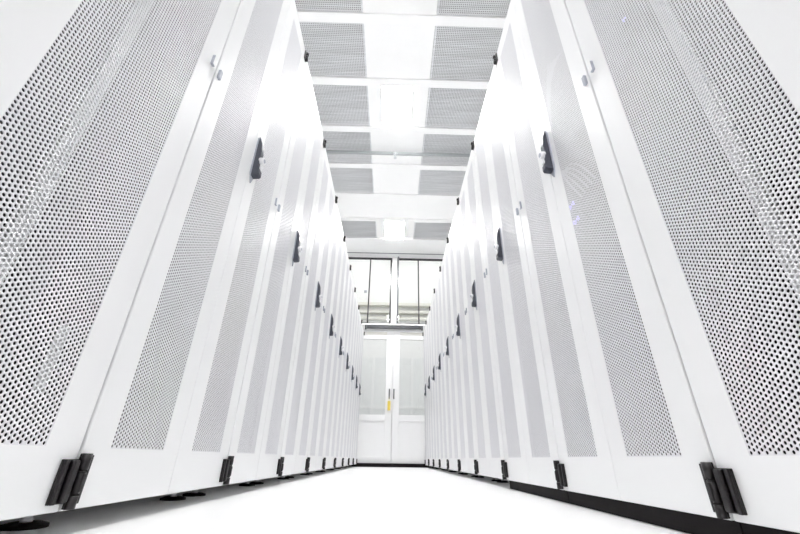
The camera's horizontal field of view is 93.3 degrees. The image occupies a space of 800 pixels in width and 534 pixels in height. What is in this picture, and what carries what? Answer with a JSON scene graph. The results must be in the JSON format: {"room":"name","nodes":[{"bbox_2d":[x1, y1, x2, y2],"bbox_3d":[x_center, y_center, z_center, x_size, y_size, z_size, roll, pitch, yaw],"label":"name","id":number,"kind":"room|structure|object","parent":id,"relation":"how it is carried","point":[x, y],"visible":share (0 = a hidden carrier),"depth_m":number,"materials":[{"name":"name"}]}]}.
{"room":"server room","nodes":[
{"label":"server room","id":0,"kind":"room"},
{"bbox_2d":[0,467,688,533],"bbox_3d":[-0.074,1.567,2.736,5.400,0.100,11.900,1,-27,-1],"label":"floor","id":1,"kind":"structure","parent":0,"point":[348,500],"depth_m":0.84,"materials":[{"name":"white plastic"}]},
{"bbox_2d":[0,0,239,520],"bbox_3d":[-0.933,-0.682,0.622,0.985,1.972,0.791,1,-27,-1],"label":"rack","id":2,"kind":"object","parent":1,"relation":"on","point":[101,101],"visible":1,"depth_m":0.60,"materials":[{"name":"white metal"}]},
{"bbox_2d":[0,0,308,530],"bbox_3d":[-0.949,-0.367,1.241,0.985,1.972,0.601,1,-27,-1],"label":"rack","id":3,"kind":"object","parent":1,"relation":"on","point":[161,422],"visible":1,"depth_m":0.98,"materials":[{"name":"white metal"}]},
{"bbox_2d":[182,62,326,496],"bbox_3d":[-0.963,-0.095,1.776,0.985,1.972,0.601,1,-27,-1],"label":"rack","id":4,"kind":"object","parent":1,"relation":"on","point":[254,452],"visible":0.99,"depth_m":1.61,"materials":[{"name":"white metal"}]},
{"bbox_2d":[250,148,337,483],"bbox_3d":[-0.977,0.176,2.311,0.985,1.972,0.601,1,-27,-1],"label":"rack","id":5,"kind":"object","parent":1,"relation":"on","point":[295,443],"visible":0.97,"depth_m":2.18,"materials":[{"name":"white metal"}]},
{"bbox_2d":[285,203,345,477],"bbox_3d":[-0.991,0.448,2.846,0.985,1.972,0.601,1,-27,-1],"label":"rack","id":6,"kind":"object","parent":1,"relation":"on","point":[316,446],"visible":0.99,"depth_m":2.74,"materials":[{"name":"white metal"}]},
{"bbox_2d":[307,242,351,473],"bbox_3d":[-1.005,0.720,3.380,0.985,1.972,0.601,1,-27,-1],"label":"rack","id":7,"kind":"object","parent":1,"relation":"on","point":[333,406],"visible":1,"depth_m":3.29,"materials":[{"name":"white metal"}]},
{"bbox_2d":[321,270,355,471],"bbox_3d":[-1.018,0.992,3.915,0.985,1.972,0.601,1,-27,-1],"label":"rack","id":8,"kind":"object","parent":1,"relation":"on","point":[351,289],"visible":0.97,"depth_m":3.84,"materials":[{"name":"white metal"}]},
{"bbox_2d":[330,292,359,469],"bbox_3d":[-1.032,1.263,4.450,0.985,1.972,0.601,1,-27,-1],"label":"rack","id":9,"kind":"object","parent":1,"relation":"on","point":[356,306],"visible":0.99,"depth_m":4.39,"materials":[{"name":"white metal"}]},
{"bbox_2d":[338,310,361,468],"bbox_3d":[-1.046,1.535,4.985,0.985,1.972,0.601,1,-27,-1],"label":"rack","id":10,"kind":"object","parent":1,"relation":"on","point":[359,321],"visible":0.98,"depth_m":4.93,"materials":[{"name":"white metal"}]},
{"bbox_2d":[344,324,364,466],"bbox_3d":[-1.060,1.807,5.519,0.985,1.972,0.601,1,-27,-1],"label":"rack","id":11,"kind":"object","parent":1,"relation":"on","point":[362,330],"visible":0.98,"depth_m":5.48,"materials":[{"name":"white metal"}]},
{"bbox_2d":[359,357,385,414],"bbox_3d":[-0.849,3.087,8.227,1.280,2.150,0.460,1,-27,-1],"label":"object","id":12,"kind":"object","parent":1,"relation":"on","point":[373,375],"visible":0.26,"depth_m":8.25,"materials":[{"name":"grey glass"}]},
{"bbox_2d":[399,358,424,463],"bbox_3d":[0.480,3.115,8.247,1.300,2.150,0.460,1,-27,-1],"label":"door glass panel","id":13,"kind":"object","parent":1,"relation":"on","point":[411,371],"visible":0.23,"depth_m":8.26,"materials":[{"name":"grey glass"}]},
{"bbox_2d":[422,325,438,468],"bbox_3d":[0.838,1.841,5.534,0.985,1.972,0.601,1,-27,-1],"label":"rack","id":14,"kind":"object","parent":1,"relation":"on","point":[424,333],"visible":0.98,"depth_m":5.48,"materials":[{"name":"white metal"}]},
{"bbox_2d":[425,311,444,469],"bbox_3d":[0.852,1.569,5.000,0.985,1.972,0.601,1,-27,-1],"label":"rack","id":15,"kind":"object","parent":1,"relation":"on","point":[428,321],"visible":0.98,"depth_m":4.93,"materials":[{"name":"white metal"}]},
{"bbox_2d":[429,293,451,471],"bbox_3d":[0.866,1.297,4.465,0.985,1.972,0.601,1,-27,-1],"label":"rack","id":16,"kind":"object","parent":1,"relation":"on","point":[436,436],"visible":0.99,"depth_m":4.40,"materials":[{"name":"white metal"}]},
{"bbox_2d":[434,272,462,473],"bbox_3d":[0.879,1.026,3.930,0.985,1.972,0.601,1,-27,-1],"label":"rack","id":17,"kind":"object","parent":1,"relation":"on","point":[443,460],"visible":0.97,"depth_m":3.84,"materials":[{"name":"white metal"}]},
{"bbox_2d":[439,243,477,476],"bbox_3d":[0.893,0.754,3.395,0.985,1.972,0.601,1,-27,-1],"label":"rack","id":18,"kind":"object","parent":1,"relation":"on","point":[449,360],"visible":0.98,"depth_m":3.29,"materials":[{"name":"white metal"}]},
{"bbox_2d":[447,205,500,481],"bbox_3d":[0.907,0.482,2.860,0.985,1.972,0.601,1,-27,-1],"label":"rack","id":19,"kind":"object","parent":1,"relation":"on","point":[466,428],"visible":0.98,"depth_m":2.74,"materials":[{"name":"white metal"}]},
{"bbox_2d":[456,150,508,482],"bbox_3d":[0.921,0.210,2.326,0.985,1.972,0.601,1,-27,-1],"label":"rack","id":20,"kind":"object","parent":1,"relation":"on","point":[486,408],"visible":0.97,"depth_m":2.18,"materials":[{"name":"white metal"}]},
{"bbox_2d":[471,65,569,503],"bbox_3d":[0.934,-0.061,1.791,0.985,1.972,0.602,1,-27,-1],"label":"rack","id":21,"kind":"object","parent":1,"relation":"on","point":[531,453],"visible":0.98,"depth_m":1.60,"materials":[{"name":"white metal"}]},
{"bbox_2d":[493,0,743,533],"bbox_3d":[0.948,-0.333,1.256,0.985,1.972,0.602,1,-27,-1],"label":"rack","id":22,"kind":"object","parent":1,"relation":"on","point":[633,443],"visible":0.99,"depth_m":0.97,"materials":[{"name":"white metal"}]},
{"bbox_2d":[565,0,799,533],"bbox_3d":[0.964,-0.648,0.637,0.985,1.972,0.792,1,-27,-1],"label":"rack","id":23,"kind":"object","parent":1,"relation":"on","point":[729,289],"depth_m":0.60,"materials":[{"name":"white metal"}]},
{"bbox_2d":[345,256,442,467],"bbox_3d":[-0.110,1.213,6.287,1.780,3.750,0.090,1,-27,-1],"label":"wall","id":24,"kind":"structure","parent":0,"point":[394,259],"depth_m":6.58,"materials":[{"name":"white paint"}]},
{"bbox_2d":[348,257,391,323],"bbox_3d":[-0.568,0.398,6.684,0.840,1.272,0.024,1,-27,-1],"label":"window","id":25,"kind":"structure","parent":24,"relation":"in","point":[357,258],"depth_m":6.79,"materials":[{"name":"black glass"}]},
{"bbox_2d":[357,330,392,462],"bbox_3d":[-0.436,1.949,5.895,0.628,1.975,0.080,1,-27,-1],"label":"door","id":26,"kind":"structure","parent":24,"relation":"in","point":[374,431],"depth_m":5.67,"materials":[{"name":"white metal"}]},
{"bbox_2d":[348,463,432,467],"bbox_3d":[-0.132,2.856,5.434,1.260,0.048,0.080,1,-27,-1],"label":"trim","id":27,"kind":"structure","parent":24,"relation":"attached to","point":[356,464],"depth_m":5.40,"materials":[{"name":"black rubber"}]},
{"bbox_2d":[365,325,422,330],"bbox_3d":[-0.101,1.018,6.330,0.970,0.067,0.050,1,-27,-1],"label":"trim","id":28,"kind":"structure","parent":24,"relation":"attached to","point":[366,326],"depth_m":6.31,"materials":[{"name":"metal"}]},
{"bbox_2d":[362,323,425,326],"bbox_3d":[-0.105,0.973,6.353,1.260,0.026,0.050,1,-27,-1],"label":"trim","id":29,"kind":"structure","parent":24,"relation":"attached to","point":[362,323],"depth_m":6.33,"materials":[{"name":"white paint"}]},
{"bbox_2d":[347,252,443,254],"bbox_3d":[-0.096,-0.244,6.825,2.000,0.006,0.020,1,-27,-1],"label":"trim","id":30,"kind":"structure","parent":24,"relation":"attached to","point":[347,252],"depth_m":6.82,"materials":[{"name":"grey paint"}]},
{"bbox_2d":[397,256,398,323],"bbox_3d":[-0.035,0.385,6.642,0.032,1.288,0.027,1,-27,-1],"label":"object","id":31,"kind":"object","parent":24,"relation":"attached to","point":[398,256],"visible":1,"depth_m":6.62,"materials":[{"name":"grey paint"}]},
{"bbox_2d":[391,331,424,463],"bbox_3d":[0.196,1.962,5.905,0.628,1.975,0.080,1,-27,-1],"label":"door","id":32,"kind":"structure","parent":24,"relation":"in","point":[408,431],"depth_m":5.67,"materials":[{"name":"white metal"}]},
{"bbox_2d":[396,258,442,323],"bbox_3d":[0.367,0.418,6.698,0.848,1.272,0.024,1,-27,-1],"label":"window","id":33,"kind":"structure","parent":24,"relation":"in","point":[404,259],"depth_m":6.89,"materials":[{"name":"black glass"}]},
{"bbox_2d":[349,259,441,439],"bbox_3d":[-0.176,1.788,9.241,5.200,5.400,0.100,1,-27,-1],"label":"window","id":34,"kind":"structure","parent":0,"point":[380,269],"depth_m":9.80,"materials":[{"name":"white paint"}]},
{"bbox_2d":[358,302,430,320],"bbox_3d":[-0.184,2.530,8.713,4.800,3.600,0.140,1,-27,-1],"label":"cable tray","id":35,"kind":"object","parent":34,"relation":"attached to","point":[362,304],"visible":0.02,"depth_m":9.38,"materials":[{"name":"beige paint"}]},
{"bbox_2d":[361,316,426,320],"bbox_3d":[-0.167,1.282,9.358,4.800,0.070,0.120,1,-27,-1],"label":"tray","id":36,"kind":"object","parent":35,"relation":"on","point":[379,318],"depth_m":9.31,"materials":[{"name":"beige paint"}]},
{"bbox_2d":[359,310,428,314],"bbox_3d":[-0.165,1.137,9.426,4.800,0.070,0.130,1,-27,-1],"label":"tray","id":37,"kind":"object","parent":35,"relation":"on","point":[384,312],"depth_m":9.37,"materials":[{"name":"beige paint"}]},
{"bbox_2d":[337,0,456,257],"bbox_3d":[0.002,-2.182,3.033,5.200,0.012,8.830,1,-27,-1],"label":"ceiling","id":38,"kind":"structure","parent":0,"point":[392,51],"depth_m":4.41,"materials":[{"name":"white paint"}]},
{"bbox_2d":[295,0,362,12],"bbox_3d":[-0.600,-2.247,2.913,0.598,0.002,0.538,1,-27,-1],"label":"ceiling vent","id":39,"kind":"object","parent":38,"relation":"in","point":[341,7],"visible":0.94,"depth_m":3.10,"materials":[{"name":"grey metal"}]},
{"bbox_2d":[299,22,366,76],"bbox_3d":[-0.614,-1.975,3.447,0.598,0.002,0.538,1,-27,-1],"label":"ceiling vent","id":40,"kind":"object","parent":38,"relation":"in","point":[320,23],"visible":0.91,"depth_m":3.43,"materials":[{"name":"grey metal"}]},
{"bbox_2d":[312,84,369,125],"bbox_3d":[-0.628,-1.703,3.982,0.598,0.002,0.538,1,-27,-1],"label":"ceiling vent","id":41,"kind":"object","parent":38,"relation":"in","point":[322,116],"visible":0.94,"depth_m":3.97,"materials":[{"name":"grey metal"}]},
{"bbox_2d":[322,131,371,162],"bbox_3d":[-0.642,-1.432,4.517,0.598,0.002,0.538,1,-27,-1],"label":"ceiling vent","id":42,"kind":"object","parent":38,"relation":"in","point":[362,142],"visible":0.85,"depth_m":4.48,"materials":[{"name":"grey metal"}]},
{"bbox_2d":[330,168,373,192],"bbox_3d":[-0.655,-1.160,5.051,0.598,0.002,0.538,1,-27,-1],"label":"ceiling vent","id":43,"kind":"object","parent":38,"relation":"in","point":[348,170],"visible":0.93,"depth_m":5.05,"materials":[{"name":"grey metal"}]},
{"bbox_2d":[341,221,376,237],"bbox_3d":[-0.683,-0.616,6.121,0.598,0.002,0.538,1,-27,-1],"label":"ceiling vent","id":44,"kind":"object","parent":38,"relation":"in","point":[364,232],"visible":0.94,"depth_m":6.11,"materials":[{"name":"grey metal"}]},
{"bbox_2d":[384,222,404,238],"bbox_3d":[-0.088,-0.614,6.135,0.324,0.033,0.518,1,-27,-1],"label":"recessed light","id":45,"kind":"object","parent":38,"relation":"in","point":[392,229],"visible":0.82,"depth_m":6.12,"materials":[{"name":"white plastic"}]},
{"bbox_2d":[345,236,446,242],"bbox_3d":[-0.085,-0.472,6.400,1.932,0.046,0.080,1,-27,-1],"label":"trim","id":46,"kind":"structure","parent":38,"relation":"attached to","point":[373,238],"depth_m":6.38,"materials":[{"name":"white metal"}]},
{"bbox_2d":[340,217,452,222],"bbox_3d":[-0.071,-0.744,5.865,1.932,0.046,0.080,1,-27,-1],"label":"trim","id":47,"kind":"structure","parent":38,"relation":"attached to","point":[341,218],"depth_m":5.84,"materials":[{"name":"white metal"}]},
{"bbox_2d":[335,191,458,199],"bbox_3d":[-0.058,-1.015,5.330,1.932,0.046,0.080,1,-27,-1],"label":"trim","id":48,"kind":"structure","parent":38,"relation":"attached to","point":[338,194],"depth_m":5.31,"materials":[{"name":"white metal"}]},
{"bbox_2d":[329,161,466,170],"bbox_3d":[-0.044,-1.287,4.795,1.932,0.046,0.080,1,-27,-1],"label":"trim","id":49,"kind":"structure","parent":38,"relation":"attached to","point":[331,164],"depth_m":4.78,"materials":[{"name":"white metal"}]},
{"bbox_2d":[321,123,476,134],"bbox_3d":[-0.030,-1.559,4.261,1.932,0.046,0.080,1,-27,-1],"label":"trim","id":50,"kind":"structure","parent":38,"relation":"attached to","point":[341,128],"depth_m":4.24,"materials":[{"name":"white metal"}]},
{"bbox_2d":[311,75,488,88],"bbox_3d":[-0.016,-1.831,3.726,1.932,0.046,0.080,1,-27,-1],"label":"trim","id":51,"kind":"structure","parent":38,"relation":"attached to","point":[326,80],"depth_m":3.71,"materials":[{"name":"white metal"}]},
{"bbox_2d":[297,9,505,27],"bbox_3d":[-0.002,-2.102,3.191,1.932,0.046,0.080,1,-27,-1],"label":"trim","id":52,"kind":"structure","parent":38,"relation":"attached to","point":[304,16],"depth_m":3.17,"materials":[{"name":"white metal"}]},
{"bbox_2d":[413,222,451,238],"bbox_3d":[0.528,-0.590,6.139,0.598,0.002,0.538,1,-27,-1],"label":"ceiling vent","id":53,"kind":"object","parent":38,"relation":"in","point":[432,233],"visible":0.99,"depth_m":6.13,"materials":[{"name":"grey metal"}]},
{"bbox_2d":[418,170,465,194],"bbox_3d":[0.556,-1.134,5.070,0.598,0.002,0.538,1,-27,-1],"label":"ceiling vent","id":54,"kind":"object","parent":38,"relation":"in","point":[442,182],"visible":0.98,"depth_m":5.07,"materials":[{"name":"grey metal"}]},
{"bbox_2d":[421,134,474,165],"bbox_3d":[0.570,-1.406,4.535,0.598,0.002,0.538,1,-27,-1],"label":"ceiling vent","id":55,"kind":"object","parent":38,"relation":"in","point":[442,143],"visible":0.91,"depth_m":4.51,"materials":[{"name":"grey metal"}]},
{"bbox_2d":[425,88,486,128],"bbox_3d":[0.584,-1.677,4.000,0.598,0.002,0.538,1,-27,-1],"label":"ceiling vent","id":56,"kind":"object","parent":38,"relation":"in","point":[457,122],"visible":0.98,"depth_m":3.99,"materials":[{"name":"grey metal"}]},
{"bbox_2d":[430,26,502,80],"bbox_3d":[0.598,-1.949,3.465,0.598,0.002,0.538,1,-27,-1],"label":"ceiling vent","id":57,"kind":"object","parent":38,"relation":"in","point":[450,27],"visible":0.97,"depth_m":3.44,"materials":[{"name":"grey metal"}]},
{"bbox_2d":[437,0,510,16],"bbox_3d":[0.611,-2.221,2.930,0.598,0.002,0.538,1,-27,-1],"label":"ceiling vent","id":58,"kind":"object","parent":38,"relation":"in","point":[467,11],"visible":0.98,"depth_m":3.10,"materials":[{"name":"grey metal"}]},
{"bbox_2d":[295,0,509,237],"bbox_3d":[0.005,-2.425,3.190,5.200,0.070,8.890,1,-27,-1],"label":"ceiling slab","id":59,"kind":"structure","parent":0,"point":[348,148],"depth_m":4.07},
{"bbox_2d":[326,150,469,158],"bbox_3d":[-0.036,-1.466,4.559,5.198,0.398,0.046,1,-27,-1],"label":"pipe","id":60,"kind":"object","parent":59,"relation":"hanging from","point":[394,154],"visible":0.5,"depth_m":4.49,"materials":[{"name":"white metal"}]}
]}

